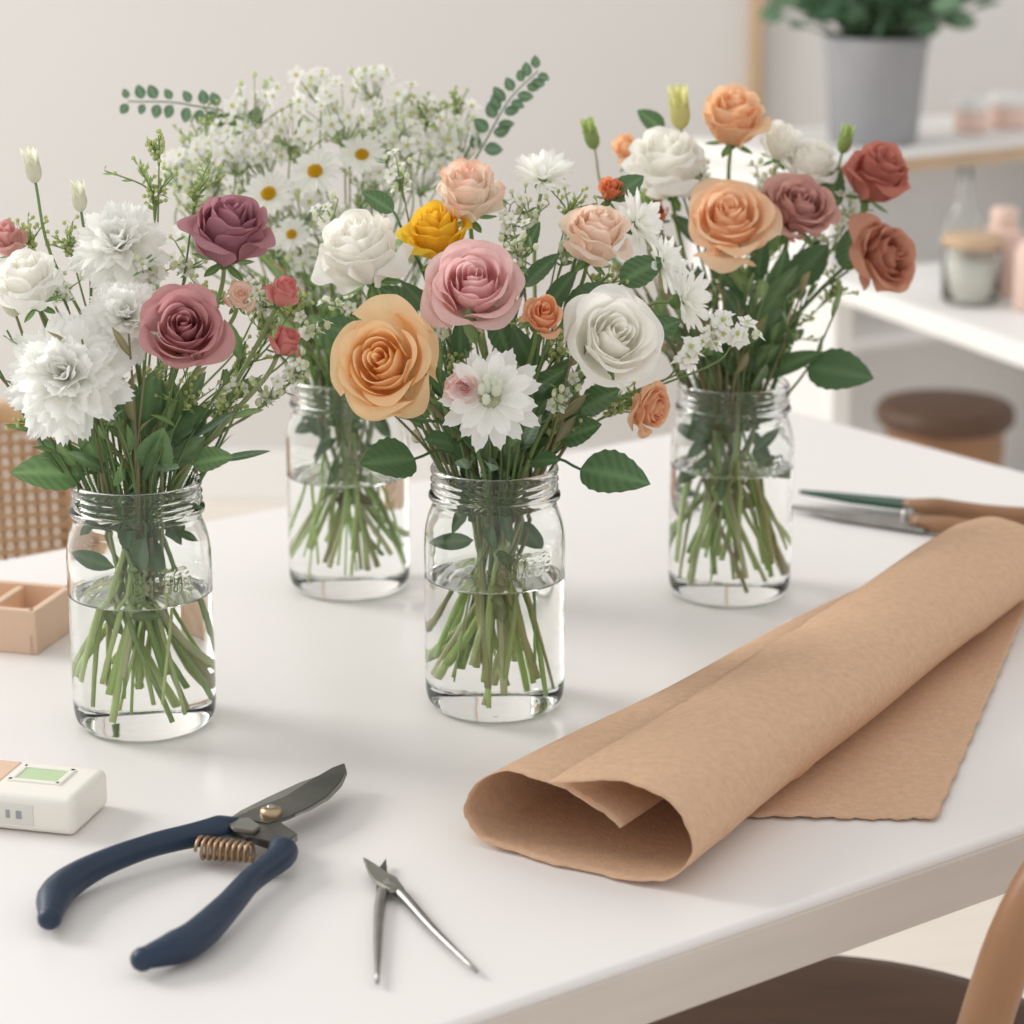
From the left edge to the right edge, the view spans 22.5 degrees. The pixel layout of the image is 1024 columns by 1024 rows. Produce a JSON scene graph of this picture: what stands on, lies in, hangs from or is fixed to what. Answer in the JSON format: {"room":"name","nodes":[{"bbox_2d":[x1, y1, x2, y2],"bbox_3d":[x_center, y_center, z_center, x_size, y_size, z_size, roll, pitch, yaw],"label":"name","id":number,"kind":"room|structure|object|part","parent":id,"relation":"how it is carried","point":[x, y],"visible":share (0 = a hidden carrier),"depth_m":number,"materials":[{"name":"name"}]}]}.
{"room":"florist workshop","nodes":[
{"label":"florist workshop","id":0,"kind":"room"},
{"bbox_2d":[0,0,1023,449],"bbox_3d":[0.000,-1.392,4.803,7.000,2.800,0.120,0,16,0],"label":"wall","id":1,"kind":"structure","parent":0,"point":[66,66],"depth_m":4.90,"materials":[{"name":"paint"}]},
{"bbox_2d":[2,450,581,500],"bbox_3d":[0.000,-0.072,5.096,7.000,0.100,0.020,0,16,0],"label":"baseboard","id":2,"kind":"structure","parent":1,"relation":"attached to","point":[263,477],"depth_m":5.09,"materials":[{"name":"white paint"}]},
{"bbox_2d":[747,0,764,104],"bbox_3d":[0.462,-1.372,4.730,0.028,2.600,0.030,0,16,0],"label":"trim","id":3,"kind":"structure","parent":1,"relation":"attached to","point":[756,24],"depth_m":4.85,"materials":[{"name":"brown wood"}]},
{"bbox_2d":[0,501,1023,997],"bbox_3d":[0.000,0.700,2.685,7.000,0.100,6.000,0,16,0],"label":"floor","id":4,"kind":"structure","parent":0,"point":[951,943],"depth_m":3.15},
{"bbox_2d":[0,401,76,560],"bbox_3d":[-0.626,0.298,2.576,0.461,0.732,0.513,-4,16,-14],"label":"cane chair","id":5,"kind":"object","parent":4,"relation":"on","point":[7,413],"visible":0.12,"depth_m":2.75,"materials":[{"name":"beige wicker"}]},
{"bbox_2d":[0,411,1023,1023],"bbox_3d":[-0.208,0.507,1.792,1.900,0.750,0.883,-12,19,-36],"label":"work table","id":6,"kind":"object","parent":4,"relation":"on","point":[307,686],"visible":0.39,"depth_m":1.54,"materials":[{"name":"white paint"}]},
{"bbox_2d":[0,580,68,654],"bbox_3d":[-0.395,0.074,1.887,0.134,0.033,0.066,4,16,15],"label":"tray","id":7,"kind":"object","parent":6,"relation":"on","point":[33,616],"visible":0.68,"depth_m":1.86,"materials":[{"name":"beige wood"}]},
{"bbox_2d":[0,760,106,834],"bbox_3d":[-0.296,0.171,1.550,0.090,0.025,0.055,4,16,14],"label":"electronic device","id":8,"kind":"object","parent":6,"relation":"on","point":[33,796],"visible":1,"depth_m":1.53,"materials":[{"name":"white plastic"}]},
{"bbox_2d":[66,466,215,741],"bbox_3d":[-0.244,0.059,1.689,0.094,0.167,0.095,0,16,0],"label":"mason jar","id":9,"kind":"object","parent":6,"relation":"on","point":[139,567],"visible":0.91,"depth_m":1.65,"materials":[{"name":"clear glass"}]},
{"bbox_2d":[0,129,332,509],"bbox_3d":[-0.229,-0.048,1.646,0.229,0.374,0.166,0,16,0],"label":"flower bouquet","id":10,"kind":"object","parent":9,"relation":"in","point":[68,383],"visible":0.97,"depth_m":1.62,"materials":[{"name":"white plant"}]},
{"bbox_2d":[36,763,346,971],"bbox_3d":[-0.180,0.194,1.474,0.118,0.021,0.287,5,16,18],"label":"pruning shears","id":11,"kind":"object","parent":6,"relation":"on","point":[260,824],"visible":1,"depth_m":1.46,"materials":[{"name":"metal"}]},
{"bbox_3d":[-0.156,0.183,1.493,0.016,0.002,0.023,-8,17,-26],"label":"catch lever","id":12,"kind":"part","parent":11,"relation":"part of","materials":[{"name":"metal"}]},
{"bbox_3d":[-0.143,0.186,1.496,0.053,0.005,0.029,14,21,41],"label":"tang plate","id":13,"kind":"part","parent":11,"relation":"part of","materials":[{"name":"metal"}]},
{"bbox_3d":[-0.142,0.176,1.539,0.029,0.004,0.129,6,17,22],"label":"counter blade","id":14,"kind":"part","parent":11,"relation":"part of","materials":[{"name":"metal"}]},
{"bbox_3d":[-0.123,0.170,1.546,0.028,0.003,0.105,10,18,31],"label":"cutting blade","id":15,"kind":"part","parent":11,"relation":"part of","materials":[{"name":"metal"}]},
{"bbox_2d":[286,376,409,599],"bbox_3d":[-0.127,-0.023,1.984,0.094,0.167,0.095,0,16,0],"label":"mason jar","id":16,"kind":"object","parent":6,"relation":"on","point":[349,522],"visible":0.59,"depth_m":1.95,"materials":[{"name":"clear glass"}]},
{"bbox_2d":[120,55,548,425],"bbox_3d":[-0.128,-0.144,1.950,0.315,0.398,0.138,-4,16,-13],"label":"flower bouquet","id":17,"kind":"object","parent":16,"relation":"in","point":[314,173],"visible":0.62,"depth_m":1.92,"materials":[{"name":"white plant"}]},
{"bbox_2d":[363,857,478,984],"bbox_3d":[-0.063,0.220,1.404,0.055,0.008,0.154,-4,16,-14],"label":"scissors","id":18,"kind":"object","parent":6,"relation":"on","point":[387,884],"visible":1,"depth_m":1.41,"materials":[{"name":"metal"}]},
{"bbox_3d":[-0.076,0.205,1.450,0.013,0.003,0.050,-10,19,-33],"label":"blade","id":19,"kind":"part","parent":18,"relation":"part of","materials":[{"name":"metal"}]},
{"bbox_3d":[-0.070,0.207,1.455,0.012,0.003,0.048,0,15,0],"label":"blade","id":20,"kind":"part","parent":18,"relation":"part of","materials":[{"name":"metal"}]},
{"bbox_2d":[424,462,564,722],"bbox_3d":[-0.012,0.049,1.724,0.094,0.167,0.095,0,16,0],"label":"mason jar","id":21,"kind":"object","parent":6,"relation":"on","point":[494,550],"visible":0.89,"depth_m":1.69,"materials":[{"name":"clear glass"}]},
{"bbox_2d":[309,148,764,493],"bbox_3d":[0.013,-0.049,1.682,0.306,0.361,0.207,1,16,2],"label":"flower bouquet","id":22,"kind":"object","parent":21,"relation":"in","point":[496,413],"visible":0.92,"depth_m":1.65,"materials":[{"name":"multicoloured plant"}]},
{"bbox_2d":[668,373,793,606],"bbox_3d":[0.168,-0.019,1.968,0.094,0.167,0.095,0,16,0],"label":"mason jar","id":23,"kind":"object","parent":6,"relation":"on","point":[732,454],"visible":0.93,"depth_m":1.93,"materials":[{"name":"clear glass"}]},
{"bbox_2d":[579,83,915,393],"bbox_3d":[0.178,-0.131,1.935,0.255,0.376,0.161,0,16,0],"label":"flower bouquet","id":24,"kind":"object","parent":23,"relation":"in","point":[728,217],"visible":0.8,"depth_m":1.91,"materials":[{"name":"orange plant"}]},
{"bbox_2d":[463,516,1023,881],"bbox_3d":[0.259,0.099,1.729,0.219,0.066,0.716,10,19,33],"label":"paper roll","id":25,"kind":"object","parent":6,"relation":"on","point":[868,702],"visible":1,"depth_m":1.59,"materials":[{"name":"brown paper"}]},
{"bbox_2d":[793,490,1023,533],"bbox_3d":[0.358,0.003,2.167,0.262,0.021,0.078,6,17,21],"label":"scissors","id":26,"kind":"object","parent":6,"relation":"on","point":[937,515],"visible":0.78,"depth_m":2.17,"materials":[{"name":"wood"}]},
{"bbox_3d":[0.300,-0.011,2.218,0.111,0.004,0.027,7,17,23],"label":"blade","id":27,"kind":"part","parent":26,"relation":"part of","materials":[{"name":"green metal"}]},
{"bbox_3d":[0.292,0.004,2.181,0.131,0.004,0.024,9,18,29],"label":"blade","id":28,"kind":"part","parent":26,"relation":"part of","materials":[{"name":"metal"}]},
{"bbox_2d":[648,861,1023,1023],"bbox_3d":[0.268,0.446,1.760,0.427,0.884,0.566,-12,20,-38],"label":"wooden chair","id":29,"kind":"object","parent":4,"relation":"on","point":[837,989],"visible":0.68,"depth_m":1.92,"materials":[{"name":"brown wood"}]},
{"bbox_3d":[0.235,0.410,1.805,0.422,0.024,0.431,0,15,0],"label":"seat","id":30,"kind":"part","parent":29,"relation":"part of","materials":[{"name":"brown wood"}]},
{"bbox_3d":[0.279,0.447,1.756,0.422,0.884,0.545,-12,19,-36],"label":"frame","id":31,"kind":"part","parent":29,"relation":"part of","materials":[{"name":"brown wood"}]},
{"bbox_2d":[687,114,1023,472],"bbox_3d":[0.742,-0.259,4.458,0.850,0.800,0.366,-10,19,-33],"label":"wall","id":32,"kind":"structure","parent":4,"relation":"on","point":[899,357],"depth_m":4.54,"materials":[{"name":"white paint"}]},
{"bbox_2d":[758,0,1001,146],"bbox_3d":[0.593,-0.793,4.183,0.389,0.374,0.388,0,16,0],"label":"potted plant","id":33,"kind":"object","parent":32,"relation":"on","point":[875,74],"visible":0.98,"depth_m":4.13,"materials":[{"name":"green plant"}]},
{"bbox_3d":[0.592,-0.691,4.193,0.172,0.173,0.172,0,15,0],"label":"pot","id":34,"kind":"part","parent":33,"relation":"part of","materials":[{"name":"grey ceramic"}]},
{"bbox_3d":[0.655,-0.312,4.574,0.810,0.700,0.020,-10,19,-33],"label":"panel","id":35,"kind":"part","parent":32,"relation":"part of","materials":[{"name":"white paint"}]},
{"bbox_2d":[953,95,988,132],"bbox_3d":[0.775,-0.672,4.338,0.058,0.059,0.058,0,16,0],"label":"pot","id":36,"kind":"object","parent":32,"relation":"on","point":[970,111],"visible":1,"depth_m":4.32,"materials":[{"name":"pink ceramic"}]},
{"bbox_3d":[0.775,-0.690,4.333,0.058,0.023,0.058,0,15,0],"label":"lid","id":37,"kind":"part","parent":36,"relation":"part of","materials":[{"name":"white paint"}]},
{"bbox_2d":[988,90,1023,128],"bbox_3d":[0.850,-0.688,4.396,0.070,0.059,0.070,0,16,0],"label":"pot","id":38,"kind":"object","parent":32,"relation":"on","point":[1006,107],"visible":0.98,"depth_m":4.37,"materials":[{"name":"pink ceramic"}]},
{"bbox_3d":[0.850,-0.706,4.391,0.070,0.023,0.070,0,15,0],"label":"lid","id":39,"kind":"part","parent":38,"relation":"part of","materials":[{"name":"white paint"}]},
{"bbox_2d":[814,263,1023,425],"bbox_3d":[0.839,0.081,3.438,0.500,0.690,0.950,-6,17,-21],"label":"display table","id":40,"kind":"object","parent":4,"relation":"on","point":[997,330],"visible":0.14,"depth_m":3.46,"materials":[{"name":"white paint"}]},
{"bbox_3d":[0.469,0.006,3.762,0.030,0.662,0.030,-6,17,-21],"label":"leg","id":41,"kind":"part","parent":40,"relation":"part of","materials":[{"name":"white paint"}]},
{"bbox_2d":[941,166,982,270],"bbox_3d":[0.640,-0.413,3.642,0.056,0.151,0.056,0,16,0],"label":"glass bottle","id":42,"kind":"object","parent":40,"relation":"on","point":[963,214],"visible":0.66,"depth_m":3.62,"materials":[{"name":"clear glass"}]},
{"bbox_2d":[941,229,1003,306],"bbox_3d":[0.615,-0.326,3.438,0.082,0.093,0.082,0,16,0],"label":"candle jar","id":43,"kind":"object","parent":40,"relation":"on","point":[971,258],"visible":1,"depth_m":3.41,"materials":[{"name":"clear glass"}]},
{"bbox_3d":[0.615,-0.363,3.428,0.082,0.016,0.082,0,15,0],"label":"lid","id":44,"kind":"part","parent":43,"relation":"part of","materials":[{"name":"brown wood"}]},
{"bbox_2d":[986,206,1022,297],"bbox_3d":[0.667,-0.355,3.492,0.052,0.119,0.052,0,16,0],"label":"canister","id":45,"kind":"object","parent":40,"relation":"on","point":[1004,219],"visible":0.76,"depth_m":3.47,"materials":[{"name":"ceramic"}]},
{"bbox_2d":[1012,240,1023,310],"bbox_3d":[0.690,-0.323,3.397,0.052,0.109,0.052,0,16,0],"label":"lotion bottle","id":46,"kind":"object","parent":40,"relation":"on","point":[1018,273],"visible":1,"depth_m":3.39,"materials":[{"name":"pink plastic"}]},
{"bbox_2d":[875,389,1015,466],"bbox_3d":[0.672,0.042,4.038,0.214,0.443,0.214,0,16,0],"label":"wooden stool","id":47,"kind":"object","parent":4,"relation":"on","point":[968,424],"visible":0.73,"depth_m":3.92,"materials":[{"name":"brown wood"}]},
{"bbox_3d":[0.672,-0.153,3.984,0.214,0.038,0.214,0,15,0],"label":"seat","id":48,"kind":"part","parent":47,"relation":"part of","materials":[{"name":"brown wood"}]}
]}

